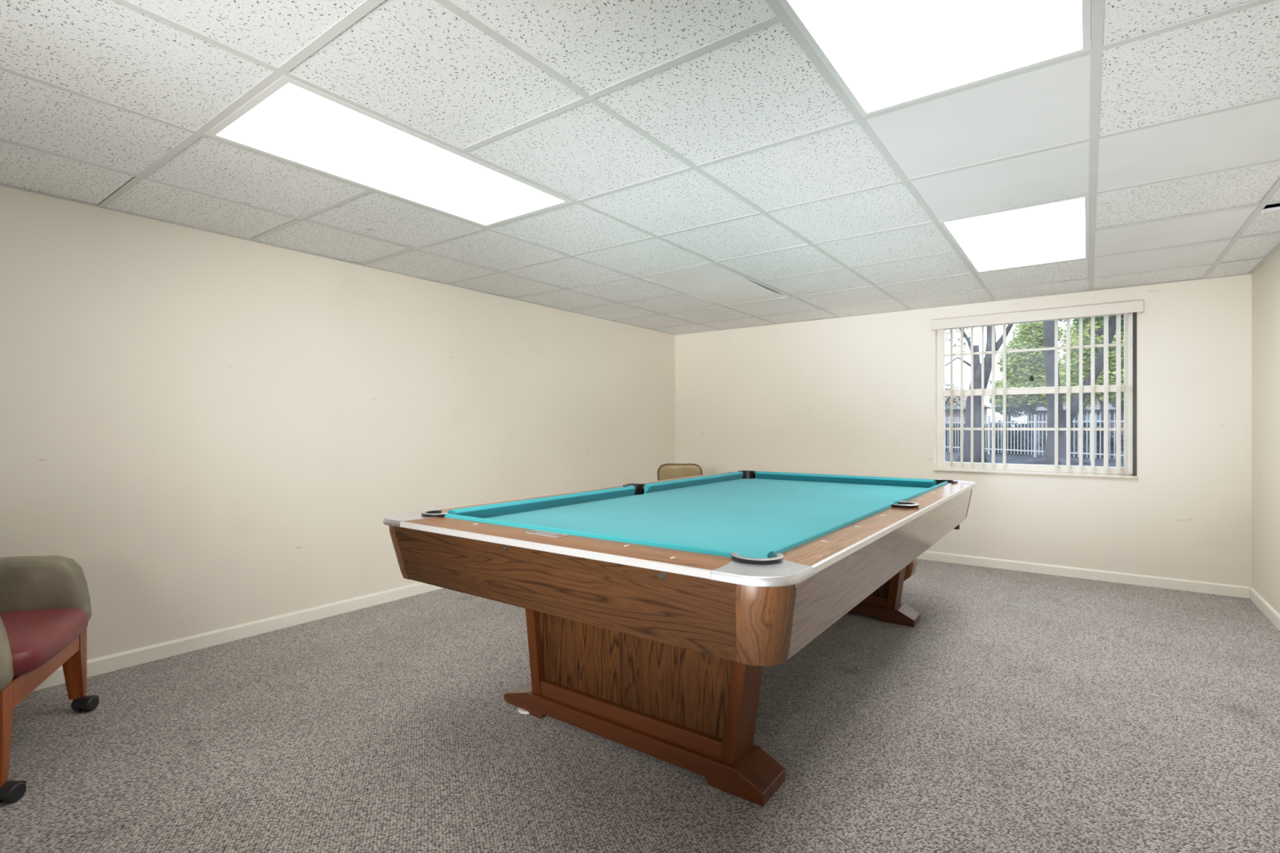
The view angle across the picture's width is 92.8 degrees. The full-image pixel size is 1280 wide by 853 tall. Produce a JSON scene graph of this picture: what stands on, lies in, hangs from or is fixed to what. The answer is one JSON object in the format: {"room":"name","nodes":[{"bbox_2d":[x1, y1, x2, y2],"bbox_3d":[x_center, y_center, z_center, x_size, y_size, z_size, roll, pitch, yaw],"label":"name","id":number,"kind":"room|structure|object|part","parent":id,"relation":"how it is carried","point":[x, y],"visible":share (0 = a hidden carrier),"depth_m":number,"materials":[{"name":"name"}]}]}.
{"room":"billiard room","nodes":[
{"label":"billiard room","id":0,"kind":"room"},
{"bbox_2d":[0,185,675,666],"bbox_3d":[-1.807,-0.110,3.737,0.150,2.450,7.585,0,0,36],"label":"wall","id":1,"kind":"structure","parent":0,"point":[220,431],"depth_m":3.27,"materials":[{"name":"paint"}]},
{"bbox_2d":[32,582,443,691],"bbox_3d":[-1.757,1.078,3.668,0.012,0.074,7.235,0,0,36],"label":"baseboard","id":2,"kind":"structure","parent":1,"relation":"attached to","point":[100,665],"depth_m":3.16,"materials":[{"name":"paint"}]},
{"bbox_2d":[0,0,1279,334],"bbox_3d":[0.047,-1.186,2.375,4.750,0.398,7.585,0,0,36],"label":"ceiling","id":3,"kind":"structure","parent":0,"point":[677,134],"depth_m":2.14,"materials":[{"name":"tile"}]},
{"bbox_2d":[204,75,573,227],"bbox_3d":[-0.882,-1.037,2.370,0.580,0.101,1.197,0,0,36],"label":"ceiling light","id":4,"kind":"object","parent":3,"relation":"attached to","point":[291,121],"visible":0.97,"depth_m":2.22,"materials":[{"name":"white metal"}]},
{"bbox_2d":[636,262,790,306],"bbox_3d":[0.565,-1.025,4.342,0.580,0.126,1.197,0,0,36],"label":"ceiling light","id":5,"kind":"object","parent":3,"relation":"attached to","point":[713,282],"visible":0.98,"depth_m":4.23,"materials":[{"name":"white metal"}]},
{"bbox_2d":[777,0,1090,116],"bbox_3d":[0.591,-1.037,1.288,0.584,0.101,1.197,0,0,36],"label":"ceiling light","id":6,"kind":"object","parent":3,"relation":"attached to","point":[884,55],"visible":1,"depth_m":1.56,"materials":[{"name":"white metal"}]},
{"bbox_2d":[939,195,1089,272],"bbox_3d":[2.039,-1.037,3.260,0.584,0.101,1.197,0,0,36],"label":"ceiling light","id":7,"kind":"object","parent":3,"relation":"attached to","point":[1058,231],"visible":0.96,"depth_m":3.15,"materials":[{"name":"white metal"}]},
{"bbox_2d":[0,559,1279,852],"bbox_3d":[0.047,1.175,2.375,4.750,0.120,7.585,0,0,36],"label":"floor","id":8,"kind":"structure","parent":0,"point":[1021,712],"depth_m":2.17,"materials":[{"name":"carpet"}]},
{"bbox_2d":[0,555,99,802],"bbox_3d":[-2.365,0.679,1.942,0.835,0.869,0.774,0,0,-27],"label":"armchair","id":9,"kind":"object","parent":8,"relation":"on","point":[46,608],"visible":1,"depth_m":2.21,"materials":[{"name":"red leather"}]},
{"bbox_3d":[-1.922,0.920,1.815,0.060,0.286,0.078,0,0,-27],"label":"leg","id":10,"kind":"part","parent":9,"relation":"part of","materials":[{"name":"brown wood"}]},
{"bbox_2d":[0,608,88,677],"bbox_3d":[-2.287,0.725,1.981,0.660,0.134,0.570,0,0,-27],"label":"seat cushion","id":11,"kind":"object","parent":9,"relation":"on","point":[35,636],"depth_m":2.05,"materials":[{"name":"red leather"}]},
{"bbox_3d":[-2.330,0.821,1.959,0.654,0.084,0.690,0,0,-27],"label":"seat frame","id":12,"kind":"part","parent":9,"relation":"part of","materials":[{"name":"brown wood"}]},
{"bbox_3d":[-2.205,0.920,2.374,0.060,0.286,0.078,0,0,-27],"label":"leg","id":13,"kind":"part","parent":9,"relation":"part of","materials":[{"name":"brown wood"}]},
{"bbox_2d":[382,470,976,806],"bbox_3d":[0.528,0.716,2.935,1.578,0.798,2.941,0,0,36],"label":"pool table","id":14,"kind":"object","parent":8,"relation":"on","point":[656,611],"visible":1,"depth_m":1.99,"materials":[{"name":"wood"}]},
{"bbox_3d":[-0.867,0.450,2.224,0.089,0.194,0.141,0,0,-16],"label":"corner post","id":15,"kind":"part","parent":14,"relation":"part of","materials":[{"name":"brown wood"}]},
{"bbox_2d":[448,485,635,518],"bbox_3d":[-0.374,0.344,2.797,0.028,0.052,1.184,0,0,36],"label":"cushion","id":16,"kind":"object","parent":14,"relation":"on","point":[526,506],"depth_m":2.71,"materials":[{"name":"teal fabric"}]},
{"bbox_3d":[-0.332,0.338,1.751,1.224,0.019,0.013,0,0,36],"label":"edge trim","id":17,"kind":"part","parent":14,"relation":"part of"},
{"bbox_3d":[-0.285,0.338,1.815,1.228,0.015,0.156,0,0,36],"label":"rail","id":18,"kind":"part","parent":14,"relation":"part of","materials":[{"name":"brown wood"}]},
{"bbox_3d":[-0.104,0.338,3.394,0.013,0.019,2.579,0,0,36],"label":"edge trim","id":19,"kind":"part","parent":14,"relation":"part of","materials":[{"name":"teal fabric"}]},
{"bbox_3d":[-0.056,0.338,3.359,0.118,0.015,2.581,0,0,36],"label":"rail","id":20,"kind":"part","parent":14,"relation":"part of","materials":[{"name":"teal fabric"}]},
{"bbox_2d":[444,513,733,557],"bbox_3d":[-0.232,0.344,1.889,1.178,0.052,0.026,0,0,36],"label":"cushion","id":21,"kind":"object","parent":14,"relation":"on","point":[691,549],"depth_m":1.79,"materials":[{"name":"teal fabric"}]},
{"bbox_3d":[-0.027,1.009,2.172,0.791,0.056,0.130,0,0,36],"label":"rail","id":22,"kind":"part","parent":14,"relation":"part of","materials":[{"name":"brown wood"}]},
{"bbox_3d":[-0.046,0.775,2.141,0.910,0.480,0.010,0,0,36],"label":"panel","id":23,"kind":"part","parent":14,"relation":"part of","materials":[{"name":"brown wood"}]},
{"bbox_2d":[644,471,743,493],"bbox_3d":[0.381,0.344,3.836,0.028,0.052,1.184,0,0,36],"label":"cushion","id":24,"kind":"object","parent":14,"relation":"on","point":[662,486],"depth_m":3.73,"materials":[{"name":"teal fabric"}]},
{"bbox_3d":[0.284,0.450,1.388,0.141,0.194,0.089,0,0,-2],"label":"corner post","id":25,"kind":"part","parent":14,"relation":"part of","materials":[{"name":"brown wood"}]},
{"bbox_2d":[767,503,891,558],"bbox_3d":[0.676,0.344,2.034,0.028,0.052,1.184,0,0,36],"label":"cushion","id":26,"kind":"object","parent":14,"relation":"on","point":[788,548],"depth_m":1.86,"materials":[{"name":"teal fabric"}]},
{"bbox_2d":[755,471,936,488],"bbox_3d":[1.289,0.344,3.981,1.178,0.052,0.026,0,0,36],"label":"cushion","id":27,"kind":"object","parent":14,"relation":"on","point":[827,478],"depth_m":3.93,"materials":[{"name":"teal fabric"}]},
{"bbox_3d":[1.388,0.338,4.119,1.224,0.019,0.013,0,0,36],"label":"edge trim","id":28,"kind":"part","parent":14,"relation":"part of","materials":[{"name":"teal fabric"}]},
{"bbox_3d":[1.113,0.338,2.511,0.118,0.015,2.581,0,0,36],"label":"rail","id":29,"kind":"part","parent":14,"relation":"part of","materials":[{"name":"brown wood"}]},
{"bbox_3d":[1.131,1.009,3.766,0.791,0.056,0.130,0,0,36],"label":"rail","id":30,"kind":"part","parent":14,"relation":"part of","materials":[{"name":"brown wood"}]},
{"bbox_3d":[1.112,0.775,3.735,0.910,0.480,0.010,0,0,36],"label":"panel","id":31,"kind":"part","parent":14,"relation":"part of","materials":[{"name":"brown wood"}]},
{"bbox_3d":[1.161,0.338,2.476,0.013,0.019,2.579,0,0,36],"label":"edge trim","id":32,"kind":"part","parent":14,"relation":"part of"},
{"bbox_2d":[892,481,947,504],"bbox_3d":[1.431,0.344,3.073,0.028,0.052,1.184,0,0,36],"label":"cushion","id":33,"kind":"object","parent":14,"relation":"on","point":[924,492],"depth_m":2.96,"materials":[{"name":"teal fabric"}]},
{"bbox_2d":[657,463,702,480],"bbox_3d":[0.358,0.719,5.558,0.440,0.796,0.556,0,0,2],"label":"chair","id":34,"kind":"object","parent":8,"relation":"on","point":[666,471],"visible":0.32,"depth_m":5.30,"materials":[{"name":"beige plastic"}]},
{"bbox_2d":[675,274,1251,588],"bbox_3d":[2.232,-0.110,5.352,4.450,2.450,0.200,0,0,36],"label":"wall","id":35,"kind":"structure","parent":0,"point":[855,395],"depth_m":4.70,"materials":[{"name":"paint"}]},
{"bbox_2d":[933,311,1137,478],"bbox_3d":[3.010,-0.238,4.728,1.311,1.205,0.175,0,0,36],"label":"window","id":36,"kind":"structure","parent":35,"relation":"in","point":[941,465],"depth_m":4.70,"materials":[{"name":"beige paint"}]},
{"bbox_3d":[3.021,-0.280,4.759,1.189,0.057,0.072,0,0,36],"label":"meeting rail","id":37,"kind":"part","parent":36,"relation":"part of","materials":[{"name":"beige paint"}]},
{"bbox_3d":[2.990,0.357,4.700,1.311,0.016,0.105,0,0,36],"label":"sill","id":38,"kind":"part","parent":36,"relation":"part of","materials":[{"name":"beige paint"}]},
{"bbox_2d":[930,300,1143,473],"bbox_3d":[2.956,-0.271,4.642,1.351,1.202,0.089,0,0,36],"label":"vertical blind","id":39,"kind":"object","parent":36,"relation":"attached to","point":[1130,307],"visible":1,"depth_m":4.49,"materials":[{"name":"plastic"}]},
{"bbox_3d":[2.431,-0.350,5.013,0.015,0.930,0.012,0,0,36],"label":"cord","id":40,"kind":"part","parent":39,"relation":"part of","materials":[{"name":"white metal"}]},
{"bbox_2d":[916,551,1249,598],"bbox_3d":[2.169,1.078,5.266,4.425,0.074,0.012,0,0,36],"label":"baseboard","id":41,"kind":"structure","parent":35,"relation":"attached to","point":[1238,591],"depth_m":4.43,"materials":[{"name":"paint"}]},
{"bbox_2d":[1251,203,1279,614],"bbox_3d":[1.901,-0.110,1.014,0.150,2.450,7.585,0,0,36],"label":"wall","id":42,"kind":"structure","parent":0,"point":[1265,280],"depth_m":3.63,"materials":[{"name":"paint"}]},
{"bbox_2d":[1249,586,1279,630],"bbox_3d":[1.821,1.078,1.042,0.012,0.074,7.235,0,0,36],"label":"baseboard","id":43,"kind":"structure","parent":42,"relation":"attached to","point":[1273,616],"depth_m":3.61,"materials":[{"name":"paint"}]},
{"label":"outside","id":44,"kind":"structure","parent":0,"visible":0},
{"bbox_2d":[945,445,1124,466],"bbox_3d":[27.492,1.215,39.292,95.000,0.200,84.115,0,0,36],"label":"ground","id":45,"kind":"structure","parent":44,"point":[1015,458],"depth_m":20.82,"materials":[{"name":"grey asphalt"}]},
{"bbox_2d":[945,421,964,450],"bbox_3d":[14.683,0.454,28.869,1.742,1.402,3.198,0,0,-12],"label":"fence","id":46,"kind":"object","parent":45,"relation":"on","point":[954,421],"visible":0.15,"depth_m":28.10,"materials":[{"name":"white metal"}]},
{"bbox_2d":[945,381,966,411],"bbox_3d":[17.868,-0.961,36.483,3.221,4.262,1.918,0,0,36],"label":"building","id":47,"kind":"structure","parent":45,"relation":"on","point":[948,400],"depth_m":36.02,"materials":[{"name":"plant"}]},
{"bbox_2d":[945,387,991,426],"bbox_3d":[20.959,-0.935,46.616,9.840,4.100,9.040,0,0,36],"label":"house","id":48,"kind":"structure","parent":45,"relation":"on","point":[957,412],"depth_m":41.44,"materials":[{"name":"white"}]},
{"bbox_2d":[945,324,1013,462],"bbox_3d":[10.563,-2.337,19.609,3.332,7.109,1.073,0,0,21],"label":"tree","id":49,"kind":"object","parent":45,"relation":"on","point":[988,357],"visible":0.34,"depth_m":19.23,"materials":[{"name":"grey plant"}]},
{"bbox_2d":[983,420,1041,453],"bbox_3d":[15.350,0.441,25.646,1.790,1.421,3.228,0,0,-12],"label":"fence","id":50,"kind":"object","parent":45,"relation":"on","point":[999,424],"visible":0.41,"depth_m":24.84,"materials":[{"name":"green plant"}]},
{"bbox_2d":[987,361,1038,424],"bbox_3d":[17.471,-0.961,28.112,2.496,4.262,1.916,0,0,36],"label":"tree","id":51,"kind":"object","parent":45,"relation":"on","point":[1012,411],"visible":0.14,"depth_m":28.01,"materials":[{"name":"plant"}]},
{"bbox_2d":[988,321,1075,448],"bbox_3d":[16.745,-1.795,26.086,3.263,5.929,2.229,0,0,36],"label":"tree","id":52,"kind":"object","parent":45,"relation":"on","point":[1021,366],"visible":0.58,"depth_m":25.85,"materials":[{"name":"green plant"}]},
{"bbox_2d":[945,411,1124,460],"bbox_3d":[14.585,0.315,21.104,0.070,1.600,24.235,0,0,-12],"label":"fence","id":53,"kind":"object","parent":45,"relation":"on","point":[1034,421],"visible":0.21,"depth_m":22.18,"materials":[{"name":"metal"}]},
{"bbox_3d":[13.247,0.275,27.549,0.032,1.520,2.200,0,0,-12],"label":"picket panel","id":54,"kind":"part","parent":53,"relation":"part of","materials":[{"name":"metal"}]},
{"bbox_3d":[13.471,0.340,26.472,0.070,1.550,0.070,0,0,-12],"label":"post","id":55,"kind":"part","parent":53,"relation":"part of","materials":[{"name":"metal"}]},
{"bbox_3d":[13.694,0.275,25.395,0.032,1.520,2.200,0,0,-12],"label":"picket panel","id":56,"kind":"part","parent":53,"relation":"part of","materials":[{"name":"metal"}]},
{"bbox_3d":[13.918,0.340,24.318,0.070,1.550,0.070,0,0,-12],"label":"post","id":57,"kind":"part","parent":53,"relation":"part of","materials":[{"name":"metal"}]},
{"bbox_3d":[14.141,0.275,23.241,0.032,1.520,2.200,0,0,-12],"label":"picket panel","id":58,"kind":"part","parent":53,"relation":"part of","materials":[{"name":"metal"}]},
{"bbox_3d":[14.365,0.340,22.164,0.070,1.550,0.070,0,0,-12],"label":"post","id":59,"kind":"part","parent":53,"relation":"part of","materials":[{"name":"metal"}]},
{"bbox_3d":[14.588,0.275,21.087,0.032,1.520,2.200,0,0,-12],"label":"picket panel","id":60,"kind":"part","parent":53,"relation":"part of","materials":[{"name":"metal"}]},
{"bbox_3d":[14.812,0.340,20.009,0.070,1.550,0.070,0,0,-12],"label":"post","id":61,"kind":"part","parent":53,"relation":"part of","materials":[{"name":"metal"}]},
{"bbox_3d":[15.036,0.275,18.933,0.032,1.520,2.200,0,0,-12],"label":"picket panel","id":62,"kind":"part","parent":53,"relation":"part of","materials":[{"name":"metal"}]},
{"bbox_2d":[1022,399,1124,447],"bbox_3d":[29.555,-0.985,35.343,12.040,4.200,9.040,0,0,36],"label":"house","id":63,"kind":"structure","parent":45,"relation":"on","point":[1041,411],"depth_m":33.79,"materials":[{"name":"white"}]},
{"bbox_2d":[1025,315,1124,465],"bbox_3d":[13.316,-2.846,17.712,3.510,8.088,1.935,0,0,36],"label":"tree","id":64,"kind":"object","parent":45,"relation":"on","point":[1048,458],"visible":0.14,"depth_m":18.00,"materials":[{"name":"grey plant"}]},
{"bbox_2d":[1057,322,1099,426],"bbox_3d":[21.396,-2.005,29.564,2.632,6.349,1.928,0,0,36],"label":"tree","id":65,"kind":"object","parent":45,"relation":"on","point":[1073,331],"visible":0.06,"depth_m":29.60,"materials":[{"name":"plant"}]},
{"bbox_2d":[1059,315,1124,426],"bbox_3d":[17.604,-1.801,23.020,3.089,5.941,2.204,0,0,36],"label":"tree","id":66,"kind":"object","parent":45,"relation":"on","point":[1074,353],"visible":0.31,"depth_m":22.96,"materials":[{"name":"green plant"}]},
{"bbox_2d":[1109,396,1124,412],"bbox_3d":[21.041,-1.053,25.486,2.411,4.445,1.945,0,0,36],"label":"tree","id":67,"kind":"object","parent":45,"relation":"on","point":[1122,402],"visible":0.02,"depth_m":25.83,"materials":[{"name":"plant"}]},
{"bbox_2d":[1120,434,1123,454],"bbox_3d":[16.733,0.441,19.185,1.755,1.422,3.135,0,0,-12],"label":"hedge","id":68,"kind":"object","parent":45,"relation":"on","point":[1122,435],"visible":0.02,"depth_m":20.32,"materials":[{"name":"green plant"}]}
]}

